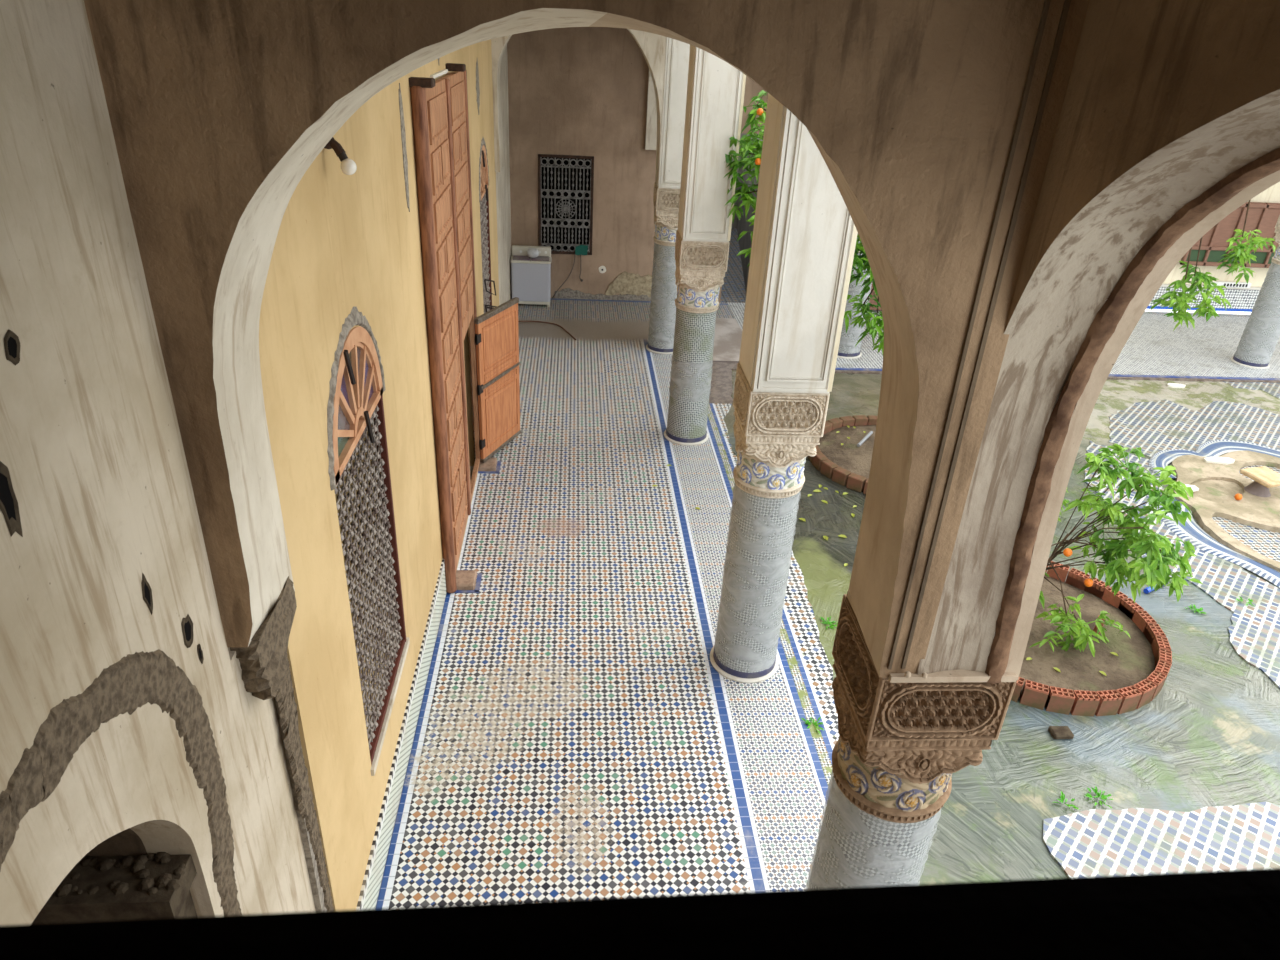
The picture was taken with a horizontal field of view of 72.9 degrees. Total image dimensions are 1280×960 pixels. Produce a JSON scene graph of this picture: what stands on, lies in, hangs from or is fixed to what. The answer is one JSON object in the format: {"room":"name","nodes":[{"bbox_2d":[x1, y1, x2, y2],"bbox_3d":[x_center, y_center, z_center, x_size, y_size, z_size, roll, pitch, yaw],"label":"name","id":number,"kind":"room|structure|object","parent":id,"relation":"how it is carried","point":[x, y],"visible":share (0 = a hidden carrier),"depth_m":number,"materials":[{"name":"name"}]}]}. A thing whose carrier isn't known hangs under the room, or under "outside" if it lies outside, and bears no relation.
{"room":"courtyard arcade","nodes":[
{"label":"courtyard arcade","id":0,"kind":"room"},
{"bbox_2d":[0,0,315,925],"bbox_3d":[-1.662,1.046,1.798,0.500,6.307,3.587,1,28,-5],"label":"wall","id":1,"kind":"structure","parent":0,"point":[92,450],"depth_m":2.26,"materials":[{"name":"paint"}]},
{"bbox_2d":[0,461,22,536],"bbox_3d":[-1.404,0.032,1.918,0.004,0.236,0.070,1,28,-5],"label":"trim","id":2,"kind":"structure","parent":1,"relation":"attached to","point":[9,507],"depth_m":1.93,"materials":[{"name":"black"}]},
{"bbox_2d":[4,329,19,364],"bbox_3d":[-1.401,-0.296,1.935,0.004,0.080,0.060,1,28,-5],"label":"trim","id":3,"kind":"structure","parent":1,"relation":"attached to","point":[11,340],"depth_m":1.93,"materials":[{"name":"black"}]},
{"bbox_2d":[32,852,197,923],"bbox_3d":[-1.782,1.789,3.112,0.488,1.141,0.200,1,28,-5],"label":"rubble","id":4,"kind":"object","parent":1,"relation":"attached to","point":[151,885],"visible":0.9,"depth_m":2.82,"materials":[{"name":"brown stone"}]},
{"bbox_2d":[0,649,241,915],"bbox_3d":[-1.492,1.626,2.791,0.018,2.553,1.166,1,28,-5],"label":"trim","id":5,"kind":"structure","parent":1,"relation":"attached to","point":[138,679],"depth_m":2.46,"materials":[{"name":"stone"}]},
{"bbox_2d":[141,572,152,614],"bbox_3d":[-1.460,0.339,2.568,0.004,0.148,0.052,1,28,-5],"label":"trim","id":6,"kind":"structure","parent":1,"relation":"attached to","point":[146,589],"depth_m":2.57,"materials":[{"name":"black"}]},
{"bbox_2d":[181,614,193,647],"bbox_3d":[-1.484,0.494,2.848,0.004,0.122,0.082,1,28,-5],"label":"trim","id":7,"kind":"structure","parent":1,"relation":"attached to","point":[187,624],"depth_m":2.84,"materials":[{"name":"black"}]},
{"bbox_2d":[197,644,203,663],"bbox_3d":[-1.493,0.591,2.944,0.004,0.084,0.029,1,28,-5],"label":"trim","id":8,"kind":"structure","parent":1,"relation":"attached to","point":[199,650],"depth_m":2.94,"materials":[{"name":"black"}]},
{"bbox_2d":[274,696,326,910],"bbox_3d":[-1.671,-0.118,3.230,0.380,7.000,0.200,1,28,-5],"label":"wall","id":9,"kind":"structure","parent":0,"point":[317,890],"depth_m":4.14,"materials":[{"name":"beige paint"}]},
{"bbox_2d":[259,39,511,910],"bbox_3d":[-2.140,-3.486,9.474,0.450,7.000,14.180,1,28,-5],"label":"wall","id":10,"kind":"structure","parent":0,"point":[343,242],"depth_m":4.82,"materials":[{"name":"yellow paint"}]},
{"bbox_2d":[230,576,296,699],"bbox_3d":[-1.504,0.638,3.545,0.121,0.375,0.550,1,28,-5],"label":"trim","id":11,"kind":"structure","parent":10,"relation":"attached to","point":[264,663],"depth_m":3.40,"materials":[{"name":"stone"}]},
{"bbox_2d":[276,654,333,910],"bbox_3d":[-1.574,1.710,4.182,0.018,2.902,0.225,1,28,-5],"label":"trim","id":12,"kind":"structure","parent":10,"relation":"attached to","point":[285,698],"depth_m":3.94,"materials":[{"name":"stone"}]},
{"bbox_2d":[324,137,356,174],"bbox_3d":[-1.454,-1.561,4.154,0.193,0.178,0.076,11,29,14],"label":"wall lamp","id":13,"kind":"object","parent":10,"relation":"attached to","point":[348,166],"visible":0.79,"depth_m":4.13,"materials":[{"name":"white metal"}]},
{"bbox_2d":[338,152,347,161],"bbox_3d":[-1.424,-1.549,4.147,0.050,0.049,0.043,1,28,-5],"label":"socket","id":14,"kind":"object","parent":13,"relation":"attached to","point":[342,156],"depth_m":4.13,"materials":[{"name":"metal"}]},
{"bbox_2d":[327,306,409,775],"bbox_3d":[-1.640,0.316,5.247,0.114,2.717,1.357,1,28,-5],"label":"lattice window","id":15,"kind":"structure","parent":10,"relation":"in","point":[357,382],"depth_m":5.23,"materials":[{"name":"red wood"}]},
{"bbox_2d":[334,405,401,750],"bbox_3d":[-1.668,0.603,5.395,0.042,1.930,1.180,1,28,-5],"label":"grille","id":16,"kind":"object","parent":15,"relation":"attached to","point":[391,582],"depth_m":5.45,"materials":[{"name":"brown metal"}]},
{"bbox_2d":[356,558,446,909],"bbox_3d":[-1.744,1.829,6.586,0.018,0.400,3.900,1,28,-5],"label":"baseboard","id":17,"kind":"structure","parent":10,"relation":"attached to","point":[373,877],"depth_m":6.17,"materials":[{"name":"tile"}]},
{"bbox_2d":[398,83,409,211],"bbox_3d":[-1.661,-2.323,6.090,0.016,0.856,0.149,1,28,-5],"label":"trim","id":18,"kind":"structure","parent":10,"relation":"attached to","point":[403,134],"depth_m":6.07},
{"bbox_2d":[408,63,520,592],"bbox_3d":[-1.802,-1.725,8.839,0.541,4.530,3.560,4,28,1],"label":"double door","id":19,"kind":"structure","parent":10,"relation":"in","point":[440,117],"depth_m":8.13,"materials":[{"name":"brown wood"}]},
{"bbox_2d":[476,59,479,114],"bbox_3d":[-1.987,-4.802,10.577,0.016,0.641,0.406,1,28,-5],"label":"trim","id":20,"kind":"structure","parent":10,"relation":"attached to","point":[477,69],"depth_m":10.54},
{"bbox_2d":[479,138,496,312],"bbox_3d":[-2.035,-3.222,11.807,0.276,2.725,1.274,1,28,-5],"label":"lattice window","id":21,"kind":"structure","parent":10,"relation":"in","point":[483,160],"depth_m":11.81,"materials":[{"name":"red wood"}]},
{"bbox_2d":[480,193,490,312],"bbox_3d":[-2.145,-2.933,11.952,0.042,1.930,1.110,1,28,-5],"label":"grille","id":22,"kind":"object","parent":21,"relation":"attached to","point":[484,205],"depth_m":11.99,"materials":[{"name":"brown metal"}]},
{"bbox_2d":[541,157,590,250],"bbox_3d":[-1.406,-5.275,16.606,1.300,2.100,0.050,1,28,-5],"label":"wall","id":23,"kind":"structure","parent":0,"point":[544,161],"depth_m":16.55,"materials":[{"name":"black"}]},
{"bbox_2d":[491,29,666,187],"bbox_3d":[-0.875,-6.542,12.452,2.505,4.301,0.595,1,28,-5],"label":"arch","id":24,"kind":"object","parent":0,"point":[652,46],"depth_m":12.55,"materials":[{"name":"paint"}]},
{"bbox_2d":[657,38,680,187],"bbox_3d":[0.611,-5.518,12.808,0.576,2.295,0.090,1,28,-5],"label":"trim","id":25,"kind":"structure","parent":24,"relation":"attached to","point":[660,169],"depth_m":12.84,"materials":[{"name":"white paint"}]},
{"bbox_2d":[84,0,1088,677],"bbox_3d":[-0.151,-0.939,2.801,2.720,3.601,0.570,1,28,-5],"label":"arch","id":26,"kind":"object","parent":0,"point":[218,110],"visible":0.98,"depth_m":2.51,"materials":[{"name":"brown paint"}]},
{"bbox_2d":[731,133,761,292],"bbox_3d":[2.200,-6.819,20.077,2.100,3.300,6.950,1,28,-5],"label":"wall","id":27,"kind":"structure","parent":0,"point":[745,242],"depth_m":20.01,"materials":[{"name":"paint"}]},
{"bbox_2d":[376,228,1279,908],"bbox_3d":[9.627,-0.791,13.395,24.700,0.310,25.051,1,28,-5],"label":"floor","id":28,"kind":"structure","parent":0,"point":[578,735],"depth_m":7.41,"materials":[{"name":"tile"}]},
{"bbox_2d":[454,570,481,592],"bbox_3d":[-1.707,0.986,8.510,0.275,0.075,0.325,1,28,-5],"label":"stone","id":29,"kind":"object","parent":28,"relation":"on","point":[466,581],"visible":0.74,"depth_m":8.46,"materials":[{"name":"beige stone"}]},
{"bbox_2d":[478,458,500,473],"bbox_3d":[-1.865,-0.189,10.689,0.275,0.075,0.325,1,28,-5],"label":"stone","id":30,"kind":"object","parent":28,"relation":"on","point":[491,466],"visible":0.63,"depth_m":10.59,"materials":[{"name":"beige stone"}]},
{"bbox_2d":[510,245,551,306],"bbox_3d":[-2.075,-3.886,16.529,0.760,1.060,0.435,1,28,-5],"label":"washing machine","id":31,"kind":"object","parent":28,"relation":"on","point":[530,277],"visible":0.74,"depth_m":16.39,"materials":[{"name":"grey metal"}]},
{"bbox_2d":[527,248,538,257],"bbox_3d":[-2.014,-4.269,16.274,0.230,0.180,0.192,1,28,-5],"label":"plastic bag","id":32,"kind":"object","parent":31,"relation":"on","point":[532,252],"visible":1,"depth_m":16.21,"materials":[{"name":"white plastic"}]},
{"bbox_2d":[518,321,575,339],"bbox_3d":[-1.623,-2.732,15.513,1.515,0.023,0.451,19,32,28],"label":"cable","id":33,"kind":"object","parent":28,"relation":"on","point":[518,321],"visible":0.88,"depth_m":15.70,"materials":[{"name":"brown plastic"}]},
{"bbox_2d":[646,182,679,354],"bbox_3d":[0.470,-3.439,14.232,0.623,2.688,0.623,1,28,-5],"label":"column","id":34,"kind":"structure","parent":28,"relation":"on","point":[665,201],"depth_m":14.04,"materials":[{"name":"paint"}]},
{"bbox_2d":[664,230,729,445],"bbox_3d":[0.694,-1.781,11.158,0.623,2.688,0.623,1,28,-5],"label":"column","id":35,"kind":"structure","parent":28,"relation":"on","point":[701,267],"depth_m":10.91,"materials":[{"name":"tile"}]},
{"bbox_2d":[710,363,829,682],"bbox_3d":[0.991,0.421,7.073,0.623,2.688,0.623,1,28,-5],"label":"column","id":36,"kind":"structure","parent":28,"relation":"on","point":[775,433],"depth_m":6.79,"materials":[{"name":"tile"}]},
{"bbox_2d":[801,717,823,734],"bbox_3d":[1.408,1.987,7.007,0.179,0.034,0.191,1,28,-5],"label":"weed","id":37,"kind":"object","parent":28,"relation":"on","point":[807,720],"visible":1,"depth_m":7.04,"materials":[{"name":"green plant"}]},
{"bbox_2d":[821,616,837,628],"bbox_3d":[1.819,1.363,8.280,0.170,0.032,0.200,1,28,-5],"label":"weed","id":38,"kind":"object","parent":28,"relation":"on","point":[823,619],"visible":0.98,"depth_m":8.28,"materials":[{"name":"green plant"}]},
{"bbox_2d":[808,415,876,493],"bbox_3d":[3.305,-0.322,11.452,2.160,0.185,2.227,1,28,-5],"label":"round planter","id":39,"kind":"object","parent":28,"relation":"on","point":[848,464],"visible":0.3,"depth_m":11.45,"materials":[{"name":"brick"}]},
{"bbox_2d":[724,90,883,354],"bbox_3d":[2.312,-2.462,10.449,2.855,4.599,2.575,-12,32,-26],"label":"tree","id":40,"kind":"object","parent":39,"relation":"on","point":[747,148],"visible":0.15,"depth_m":10.01,"materials":[{"name":"green plant"}]},
{"bbox_2d":[857,431,872,446],"bbox_3d":[3.049,-0.559,11.737,0.044,0.062,0.480,20,32,28],"label":"pipe","id":41,"kind":"object","parent":39,"relation":"on","point":[865,438],"visible":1,"depth_m":11.70,"materials":[{"name":"grey plastic"}]},
{"bbox_2d":[837,241,871,358],"bbox_3d":[3.625,-3.398,14.483,0.623,2.688,0.623,1,28,-5],"label":"column","id":42,"kind":"structure","parent":28,"relation":"on","point":[848,340],"depth_m":14.67,"materials":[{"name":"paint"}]},
{"bbox_2d":[868,278,881,309],"bbox_3d":[5.809,-4.051,17.137,2.800,1.450,0.100,1,28,-5],"label":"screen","id":43,"kind":"object","parent":28,"relation":"on","point":[871,301],"visible":0.02,"depth_m":17.31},
{"bbox_2d":[807,594,1016,888],"bbox_3d":[1.184,1.852,4.420,0.623,2.688,0.623,1,28,-5],"label":"column","id":44,"kind":"structure","parent":28,"relation":"on","point":[897,751],"depth_m":3.90,"materials":[{"name":"stone"}]},
{"bbox_2d":[835,368,1279,379],"bbox_3d":[10.915,-1.742,15.005,17.900,0.032,0.075,1,28,-5],"label":"trim","id":45,"kind":"structure","parent":28,"relation":"on","point":[864,369],"depth_m":14.84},
{"bbox_2d":[1048,726,1073,738],"bbox_3d":[3.455,2.072,7.107,0.170,0.050,0.120,1,28,-5],"label":"stone","id":46,"kind":"object","parent":28,"relation":"on","point":[1057,732],"visible":1,"depth_m":7.08,"materials":[{"name":"brown stone"}]},
{"bbox_2d":[1052,791,1077,808],"bbox_3d":[3.190,2.405,6.456,0.156,0.031,0.170,-22,37,-38],"label":"weed","id":47,"kind":"object","parent":28,"relation":"on","point":[1062,795],"visible":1,"depth_m":6.48,"materials":[{"name":"green plant"}]},
{"bbox_2d":[1011,561,1171,715],"bbox_3d":[3.786,1.388,8.287,2.262,0.205,2.269,1,28,-5],"label":"round planter","id":48,"kind":"object","parent":28,"relation":"on","point":[1139,672],"visible":0.48,"depth_m":7.85,"materials":[{"name":"red brick"}]},
{"bbox_2d":[1093,615,1129,641],"bbox_3d":[4.417,1.435,8.139,0.303,0.275,0.185,5,28,3],"label":"shoots","id":49,"kind":"object","parent":48,"relation":"in","point":[1096,630],"visible":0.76,"depth_m":8.11,"materials":[{"name":"green plant"}]},
{"bbox_2d":[1029,444,1201,656],"bbox_3d":[4.156,0.633,7.832,1.774,1.949,1.272,12,29,17],"label":"tree","id":50,"kind":"object","parent":48,"relation":"in","point":[1159,550],"visible":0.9,"depth_m":7.57,"materials":[{"name":"green plant"}]},
{"bbox_2d":[1085,786,1113,807],"bbox_3d":[3.452,2.388,6.515,0.210,0.031,0.204,12,29,16],"label":"weed","id":51,"kind":"object","parent":28,"relation":"on","point":[1095,790],"visible":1,"depth_m":6.54,"materials":[{"name":"green plant"}]},
{"bbox_2d":[1143,584,1163,593],"bbox_3d":[5.410,1.113,9.085,0.364,0.060,0.059,-14,33,-29],"label":"pipe","id":52,"kind":"object","parent":28,"relation":"on","point":[1147,590],"visible":0.35,"depth_m":9.00,"materials":[{"name":"blue plastic"}]},
{"bbox_2d":[1167,383,1185,387],"bbox_3d":[9.005,-1.587,14.541,0.331,0.030,0.146,1,28,-5],"label":"chip","id":53,"kind":"object","parent":28,"relation":"on","point":[1172,385],"visible":1,"depth_m":14.51,"materials":[{"name":"beige"}]},
{"bbox_2d":[1184,605,1205,613],"bbox_3d":[5.625,1.306,8.785,0.201,0.030,0.166,11,29,15],"label":"weed","id":54,"kind":"object","parent":28,"relation":"on","point":[1190,606],"visible":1,"depth_m":8.79,"materials":[{"name":"green plant"}]},
{"bbox_2d":[1149,199,1275,330],"bbox_3d":[7.022,-2.917,11.452,2.379,5.130,2.239,26,36,36],"label":"tree","id":55,"kind":"object","parent":28,"relation":"on","point":[1181,305],"visible":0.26,"depth_m":11.59,"materials":[{"name":"green plant"}]},
{"bbox_2d":[1149,440,1279,587],"bbox_3d":[8.053,0.376,10.717,4.022,0.085,3.576,-12,32,-26],"label":"fountain","id":56,"kind":"object","parent":28,"relation":"on","point":[1245,532],"visible":0.78,"depth_m":10.64,"materials":[{"name":"stone"}]},
{"bbox_2d":[1185,484,1198,491],"bbox_3d":[6.941,0.102,10.991,0.266,0.030,0.142,1,28,-5],"label":"chip","id":57,"kind":"object","parent":56,"relation":"on","point":[1194,488],"visible":0.42,"depth_m":10.98,"materials":[{"name":"beige"}]},
{"bbox_2d":[1203,457,1234,464],"bbox_3d":[7.882,-0.264,11.773,0.427,0.030,0.177,1,28,-5],"label":"chip","id":58,"kind":"object","parent":56,"relation":"on","point":[1219,460],"visible":1,"depth_m":11.75,"materials":[{"name":"beige"}]},
{"bbox_2d":[1234,494,1241,499],"bbox_3d":[7.454,0.211,10.788,0.083,0.084,0.081,1,28,-5],"label":"orange","id":59,"kind":"object","parent":56,"relation":"on","point":[1237,496],"visible":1,"depth_m":10.76,"materials":[{"name":"orange food"}]},
{"bbox_2d":[1240,466,1279,496],"bbox_3d":[7.894,0.030,10.963,0.483,0.277,0.401,-9,31,-22],"label":"stone pedestal","id":60,"kind":"object","parent":56,"relation":"on","point":[1264,478],"visible":1,"depth_m":10.92,"materials":[{"name":"beige stone"}]},
{"bbox_2d":[1236,596,1253,605],"bbox_3d":[6.227,1.247,8.916,0.169,0.029,0.155,14,30,20],"label":"weed","id":61,"kind":"object","parent":28,"relation":"on","point":[1241,599],"visible":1,"depth_m":8.92,"materials":[{"name":"green plant"}]},
{"bbox_2d":[1231,215,1279,368],"bbox_3d":[11.130,-3.301,15.082,0.623,2.688,0.623,1,28,-5],"label":"column","id":62,"kind":"structure","parent":28,"relation":"on","point":[1260,337],"depth_m":15.21,"materials":[{"name":"mosaic tile"},{"name":"carved stucco"},{"name":"white plaster"}]},
{"bbox_2d":[645,37,1107,638],"bbox_3d":[0.913,-4.509,8.849,0.550,4.310,14.100,1,28,-5],"label":"wall","id":63,"kind":"structure","parent":0,"point":[819,211],"depth_m":6.04,"materials":[{"name":"white paint"}]},
{"bbox_2d":[681,47,745,240],"bbox_3d":[0.835,-3.860,9.734,0.576,2.295,0.090,1,28,-5],"label":"trim","id":64,"kind":"structure","parent":63,"relation":"attached to","point":[698,60],"depth_m":9.74,"materials":[{"name":"white paint"}]},
{"bbox_2d":[750,105,857,391],"bbox_3d":[1.132,-1.657,5.649,0.576,2.295,0.090,1,28,-5],"label":"trim","id":65,"kind":"structure","parent":63,"relation":"attached to","point":[792,117],"depth_m":5.78,"materials":[{"name":"white paint"}]},
{"bbox_2d":[507,27,1279,302],"bbox_3d":[8.437,-6.773,16.714,22.700,7.000,0.900,1,28,-5],"label":"wall","id":66,"kind":"structure","parent":0,"point":[578,91],"depth_m":15.80,"materials":[{"name":"paint"}]},
{"bbox_2d":[538,154,593,254],"bbox_3d":[-1.403,-5.183,16.360,1.030,1.810,0.090,1,28,-5],"label":"grille","id":67,"kind":"object","parent":66,"relation":"in","point":[564,208],"visible":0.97,"depth_m":16.31,"materials":[{"name":"black metal"}]},
{"bbox_2d":[552,254,574,298],"bbox_3d":[-1.496,-3.970,16.887,0.466,0.875,0.040,-5,29,-15],"label":"power cable","id":68,"kind":"object","parent":67,"relation":"hanging from","point":[574,254],"visible":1,"depth_m":16.91,"materials":[{"name":"grey plastic"}]},
{"bbox_2d":[575,245,587,254],"bbox_3d":[-1.129,-4.438,16.720,0.248,0.204,0.022,1,28,-5],"label":"cloth","id":69,"kind":"object","parent":67,"relation":"hanging from","point":[581,249],"visible":1,"depth_m":16.71,"materials":[{"name":"fabric"}]},
{"bbox_2d":[599,266,605,272],"bbox_3d":[-0.737,-4.116,16.950,0.151,0.150,0.030,1,28,-5],"label":"wall socket","id":70,"kind":"object","parent":66,"relation":"attached to","point":[602,269],"visible":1,"depth_m":16.95,"materials":[{"name":"beige plastic"}]},
{"bbox_2d":[555,288,650,300],"bbox_3d":[-0.552,-3.681,17.218,2.281,0.237,0.055,1,28,-5],"label":"trim","id":71,"kind":"structure","parent":66,"relation":"attached to","point":[567,293],"depth_m":17.18,"materials":[{"name":"grey stone"}]},
{"bbox_2d":[605,271,651,296],"bbox_3d":[-0.048,-3.874,17.147,1.275,0.508,0.060,1,28,-5],"label":"trim","id":72,"kind":"structure","parent":66,"relation":"attached to","point":[625,282],"depth_m":17.12,"materials":[{"name":"beige stone"}]},
{"bbox_2d":[1146,287,1260,311],"bbox_3d":[12.110,-3.897,18.617,15.000,0.500,0.050,1,28,-5],"label":"baseboard","id":73,"kind":"structure","parent":66,"relation":"attached to","point":[1241,300],"depth_m":18.62,"materials":[{"name":"white tile"}]},
{"bbox_2d":[1161,283,1261,289],"bbox_3d":[12.125,-4.123,18.462,15.000,0.045,0.110,1,28,-5],"label":"trim","id":74,"kind":"structure","parent":66,"relation":"attached to","point":[1163,284],"depth_m":18.45,"materials":[{"name":"white paint"}]},
{"bbox_2d":[1210,281,1251,287],"bbox_3d":[12.532,-4.154,18.398,0.900,0.100,0.106,1,28,-5],"label":"wall vent","id":75,"kind":"object","parent":74,"relation":"on","point":[1224,283],"visible":0.84,"depth_m":18.36,"materials":[{"name":"white plastic"}]},
{"bbox_2d":[1180,202,1279,267],"bbox_3d":[13.236,-5.033,17.887,3.900,1.300,0.100,1,28,-5],"label":"screen","id":76,"kind":"object","parent":66,"relation":"attached to","point":[1262,216],"visible":0.45,"depth_m":17.82,"materials":[{"name":"brown wood"}]},
{"bbox_2d":[917,0,1279,683],"bbox_3d":[1.446,1.104,2.013,0.430,6.300,3.505,1,28,-5],"label":"wall","id":77,"kind":"structure","parent":0,"point":[1168,124],"depth_m":2.55,"materials":[{"name":"brown paint"}]},
{"bbox_2d":[847,591,1017,682],"bbox_3d":[1.244,0.655,3.738,0.539,0.064,0.613,1,28,-5],"label":"trim","id":78,"kind":"structure","parent":77,"relation":"attached to","point":[961,675],"depth_m":3.50,"materials":[{"name":"beige paint"}]},
{"bbox_2d":[887,0,1070,669],"bbox_3d":[1.114,-0.808,2.634,0.071,3.550,0.014,1,28,-5],"label":"trim","id":79,"kind":"structure","parent":77,"relation":"attached to","point":[1066,6],"depth_m":2.76,"materials":[{"name":"brown plaster"}]},
{"bbox_3d":[-0.235,1.600,0.806,3.300,6.400,0.170,1,28,-5],"label":"wall","id":80,"kind":"structure","parent":0,"visible":0},
{"bbox_2d":[0,868,1279,959],"bbox_3d":[-0.033,0.442,0.345,1.780,0.345,0.412,1,28,-5],"label":"ledge","id":81,"kind":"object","parent":80,"relation":"attached to","point":[1228,914],"depth_m":0.44,"materials":[{"name":"black wood"}]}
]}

